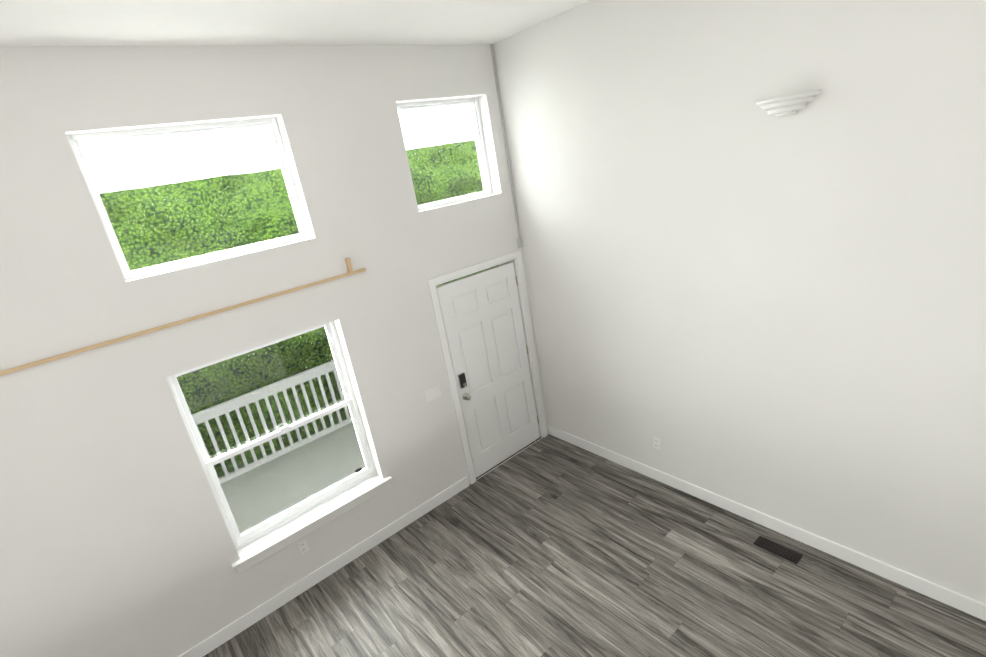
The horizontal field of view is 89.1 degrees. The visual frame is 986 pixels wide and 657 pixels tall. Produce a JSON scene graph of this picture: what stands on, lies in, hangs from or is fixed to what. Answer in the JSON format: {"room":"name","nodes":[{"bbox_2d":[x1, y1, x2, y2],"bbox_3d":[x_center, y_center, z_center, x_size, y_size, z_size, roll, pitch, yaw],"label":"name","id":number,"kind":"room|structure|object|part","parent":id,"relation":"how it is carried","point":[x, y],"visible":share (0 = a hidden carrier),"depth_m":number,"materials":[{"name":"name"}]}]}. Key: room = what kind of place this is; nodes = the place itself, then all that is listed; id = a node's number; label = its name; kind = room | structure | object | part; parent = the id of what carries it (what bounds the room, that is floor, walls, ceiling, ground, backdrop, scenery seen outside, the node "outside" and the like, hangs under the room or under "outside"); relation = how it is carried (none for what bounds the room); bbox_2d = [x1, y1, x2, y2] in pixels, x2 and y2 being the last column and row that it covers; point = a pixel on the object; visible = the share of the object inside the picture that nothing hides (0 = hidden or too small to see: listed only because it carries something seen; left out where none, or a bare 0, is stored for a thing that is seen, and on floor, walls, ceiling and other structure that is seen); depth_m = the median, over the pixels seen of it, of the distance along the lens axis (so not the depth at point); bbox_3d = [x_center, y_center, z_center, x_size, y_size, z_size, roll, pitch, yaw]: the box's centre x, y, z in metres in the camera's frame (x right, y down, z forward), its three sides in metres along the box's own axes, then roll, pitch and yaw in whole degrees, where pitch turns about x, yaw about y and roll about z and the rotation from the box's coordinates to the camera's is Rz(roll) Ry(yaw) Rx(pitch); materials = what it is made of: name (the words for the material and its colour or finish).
{"room":"living room","nodes":[
{"label":"living room","id":0,"kind":"room"},
{"bbox_2d":[0,44,548,656],"bbox_3d":[-2.543,0.501,3.164,7.344,4.030,0.270,-23,23,-35],"label":"wall","id":1,"kind":"structure","parent":0,"point":[116,540],"depth_m":3.36,"materials":[{"name":"beige paint"}]},
{"bbox_2d":[0,258,365,375],"bbox_3d":[-2.978,0.305,2.567,5.135,0.133,0.030,-23,23,-35],"label":"rail","id":2,"kind":"object","parent":1,"relation":"attached to","point":[137,334],"visible":1,"depth_m":3.26,"materials":[{"name":"brown wood"}]},
{"bbox_2d":[67,117,309,279],"bbox_3d":[-1.975,-0.916,3.419,1.212,0.870,0.110,-23,23,-35],"label":"picture window","id":3,"kind":"structure","parent":1,"relation":"in","point":[75,140],"depth_m":3.34,"materials":[{"name":"white plastic"}]},
{"bbox_2d":[166,321,376,549],"bbox_3d":[-1.679,0.800,4.011,1.218,1.507,0.139,-23,23,-35],"label":"window","id":4,"kind":"structure","parent":1,"relation":"in","point":[359,475],"depth_m":3.98,"materials":[{"name":"white plastic"}]},
{"bbox_3d":[-1.732,0.479,3.898,1.108,0.708,0.005,-23,23,-35],"label":"glass","id":5,"kind":"part","parent":4,"relation":"part of","materials":[{"name":"clear glass"}]},
{"bbox_3d":[-1.598,1.123,4.087,1.098,0.658,0.005,-23,23,-35],"label":"glass","id":6,"kind":"part","parent":4,"relation":"part of","materials":[{"name":"clear glass"}]},
{"bbox_2d":[297,539,308,554],"bbox_3d":[-1.538,1.770,4.062,0.070,0.114,0.009,-23,23,-35],"label":"outlet","id":7,"kind":"object","parent":1,"relation":"attached to","point":[301,546],"visible":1,"depth_m":4.06,"materials":[{"name":"white plastic"}]},
{"bbox_2d":[231,474,391,568],"bbox_3d":[-1.461,1.537,4.142,1.348,0.025,0.183,-23,23,-35],"label":"window sill","id":8,"kind":"structure","parent":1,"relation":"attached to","point":[270,540],"depth_m":4.08,"materials":[{"name":"white paint"}]},
{"bbox_2d":[236,481,390,573],"bbox_3d":[-1.421,1.591,4.120,1.308,0.075,0.016,-23,23,-35],"label":"trim","id":9,"kind":"structure","parent":1,"relation":"attached to","point":[278,547],"depth_m":4.07,"materials":[{"name":"white paint"}]},
{"bbox_2d":[178,476,468,656],"bbox_3d":[-2.582,2.544,3.338,6.155,0.115,0.016,-23,23,-35],"label":"baseboard","id":10,"kind":"structure","parent":1,"relation":"attached to","point":[242,623],"depth_m":4.17,"materials":[{"name":"white paint"}]},
{"bbox_2d":[425,385,441,402],"bbox_3d":[-0.553,0.605,4.655,0.162,0.114,0.012,-23,23,-35],"label":"light switch","id":11,"kind":"object","parent":1,"relation":"attached to","point":[433,393],"visible":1,"depth_m":4.65,"materials":[{"name":"white plastic"}]},
{"bbox_2d":[397,97,492,210],"bbox_3d":[-0.460,-1.586,4.550,0.944,0.880,0.110,-23,23,-35],"label":"window","id":12,"kind":"structure","parent":1,"relation":"in","point":[479,140],"depth_m":4.64,"materials":[{"name":"white plastic"}]},
{"bbox_2d":[427,250,547,483],"bbox_3d":[-0.062,0.379,5.193,1.122,2.161,0.287,-23,23,-35],"label":"door frame","id":13,"kind":"structure","parent":1,"relation":"attached to","point":[432,282],"depth_m":5.01,"materials":[{"name":"white paint"}]},
{"bbox_2d":[436,262,539,477],"bbox_3d":[0.036,0.434,5.121,0.974,2.048,0.118,-23,23,-35],"label":"entry door","id":14,"kind":"structure","parent":1,"relation":"in","point":[482,321],"depth_m":5.09,"materials":[{"name":"white paint"}]},
{"bbox_2d":[458,372,465,388],"bbox_3d":[-0.287,0.506,4.857,0.076,0.150,0.044,-23,23,-35],"label":"plate","id":15,"kind":"object","parent":14,"relation":"attached to","point":[464,384],"visible":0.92,"depth_m":4.85,"materials":[{"name":"silver metal"}]},
{"bbox_2d":[459,373,466,387],"bbox_3d":[-0.294,0.505,4.865,0.068,0.140,0.022,-23,23,-35],"label":"keypad","id":16,"kind":"object","parent":14,"relation":"attached to","point":[462,377],"visible":0.94,"depth_m":4.85,"materials":[{"name":"black plastic"}]},
{"bbox_3d":[-0.249,0.672,4.901,0.066,0.066,0.074,-23,23,-35],"label":"door knob","id":17,"kind":"part","parent":14,"relation":"part of","materials":[{"name":"silver metal"}]},
{"bbox_3d":[0.384,0.267,5.390,0.033,1.720,0.012,-23,23,-35],"label":"door hinges","id":18,"kind":"part","parent":14,"relation":"part of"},
{"bbox_2d":[490,44,522,247],"bbox_3d":[0.128,-1.679,4.768,0.058,1.845,0.028,-23,23,-35],"label":"cord cover","id":19,"kind":"object","parent":1,"relation":"attached to","point":[519,242],"visible":1,"depth_m":4.77,"materials":[{"name":"grey plastic"}]},
{"bbox_2d":[0,0,589,45],"bbox_3d":[-0.190,-0.825,-0.736,7.644,0.150,8.788,-23,23,-35],"label":"ceiling","id":20,"kind":"structure","parent":0,"point":[201,22],"depth_m":2.94,"materials":[{"name":"white paint"}]},
{"bbox_2d":[476,438,541,479],"bbox_3d":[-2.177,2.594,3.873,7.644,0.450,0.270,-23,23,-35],"label":"threshold","id":21,"kind":"structure","parent":0,"point":[508,459],"depth_m":5.42,"materials":[{"name":"white"}]},
{"bbox_2d":[203,434,985,656],"bbox_3d":[0.529,3.075,0.538,7.344,0.120,8.368,-23,23,-35],"label":"floor","id":22,"kind":"structure","parent":0,"point":[549,545],"depth_m":3.71,"materials":[{"name":"grey laminate"}]},
{"bbox_2d":[753,536,802,563],"bbox_3d":[2.121,1.645,3.735,0.110,0.007,0.305,-23,23,-35],"label":"floor vent","id":23,"kind":"object","parent":22,"relation":"in","point":[795,557],"visible":1,"depth_m":3.73,"materials":[{"name":"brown metal"}]},
{"bbox_2d":[493,0,985,603],"bbox_3d":[2.988,-0.089,2.051,0.150,4.030,8.788,-23,23,-35],"label":"wall","id":24,"kind":"structure","parent":0,"point":[737,294],"depth_m":3.28,"materials":[{"name":"beige paint"}]},
{"bbox_2d":[653,437,660,449],"bbox_3d":[1.489,1.045,4.560,0.010,0.114,0.070,-23,23,-35],"label":"electrical outlet","id":25,"kind":"object","parent":24,"relation":"attached to","point":[656,442],"visible":1,"depth_m":4.56,"materials":[{"name":"white plastic"}]},
{"bbox_2d":[547,425,985,620],"bbox_3d":[3.283,1.776,2.579,0.016,0.115,8.368,-23,23,-35],"label":"baseboard","id":26,"kind":"structure","parent":24,"relation":"attached to","point":[961,602],"depth_m":3.75,"materials":[{"name":"white paint"}]},
{"bbox_2d":[754,89,821,116],"bbox_3d":[1.663,-1.277,2.884,0.140,0.105,0.360,-23,23,-35],"label":"sconce","id":27,"kind":"object","parent":24,"relation":"attached to","point":[786,105],"visible":0.98,"depth_m":2.84,"materials":[{"name":"white plastic"}]},
{"label":"outside","id":28,"kind":"structure","parent":0,"visible":0},
{"bbox_2d":[217,407,350,477],"bbox_3d":[-11.219,-1.152,20.372,70.000,0.050,37.362,-23,23,-35],"label":"ground","id":29,"kind":"structure","parent":28,"point":[327,423],"depth_m":7.81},
{"bbox_2d":[99,140,498,472],"bbox_3d":[-3.167,-0.298,7.469,13.000,3.900,0.843,-23,23,-35],"label":"hedge","id":30,"kind":"object","parent":29,"relation":"on","point":[269,206],"depth_m":7.13,"materials":[{"name":"green plant"}]},
{"bbox_2d":[220,422,365,533],"bbox_3d":[-2.162,1.969,5.661,11.000,0.120,2.612,-23,23,-35],"label":"floor","id":31,"kind":"structure","parent":28,"point":[315,465],"depth_m":6.09,"materials":[{"name":"grey concrete"}]},
{"bbox_3d":[-0.880,-0.208,7.695,0.146,2.240,0.146,-23,23,-35],"label":"porch column","id":32,"kind":"structure","parent":0,"visible":0},
{"bbox_2d":[192,360,352,483],"bbox_3d":[-3.923,1.670,5.526,8.175,0.940,0.070,-23,23,-35],"label":"porch railing","id":33,"kind":"object","parent":32,"relation":"attached to","point":[244,399],"depth_m":6.35,"materials":[{"name":"white paint"}]}
]}

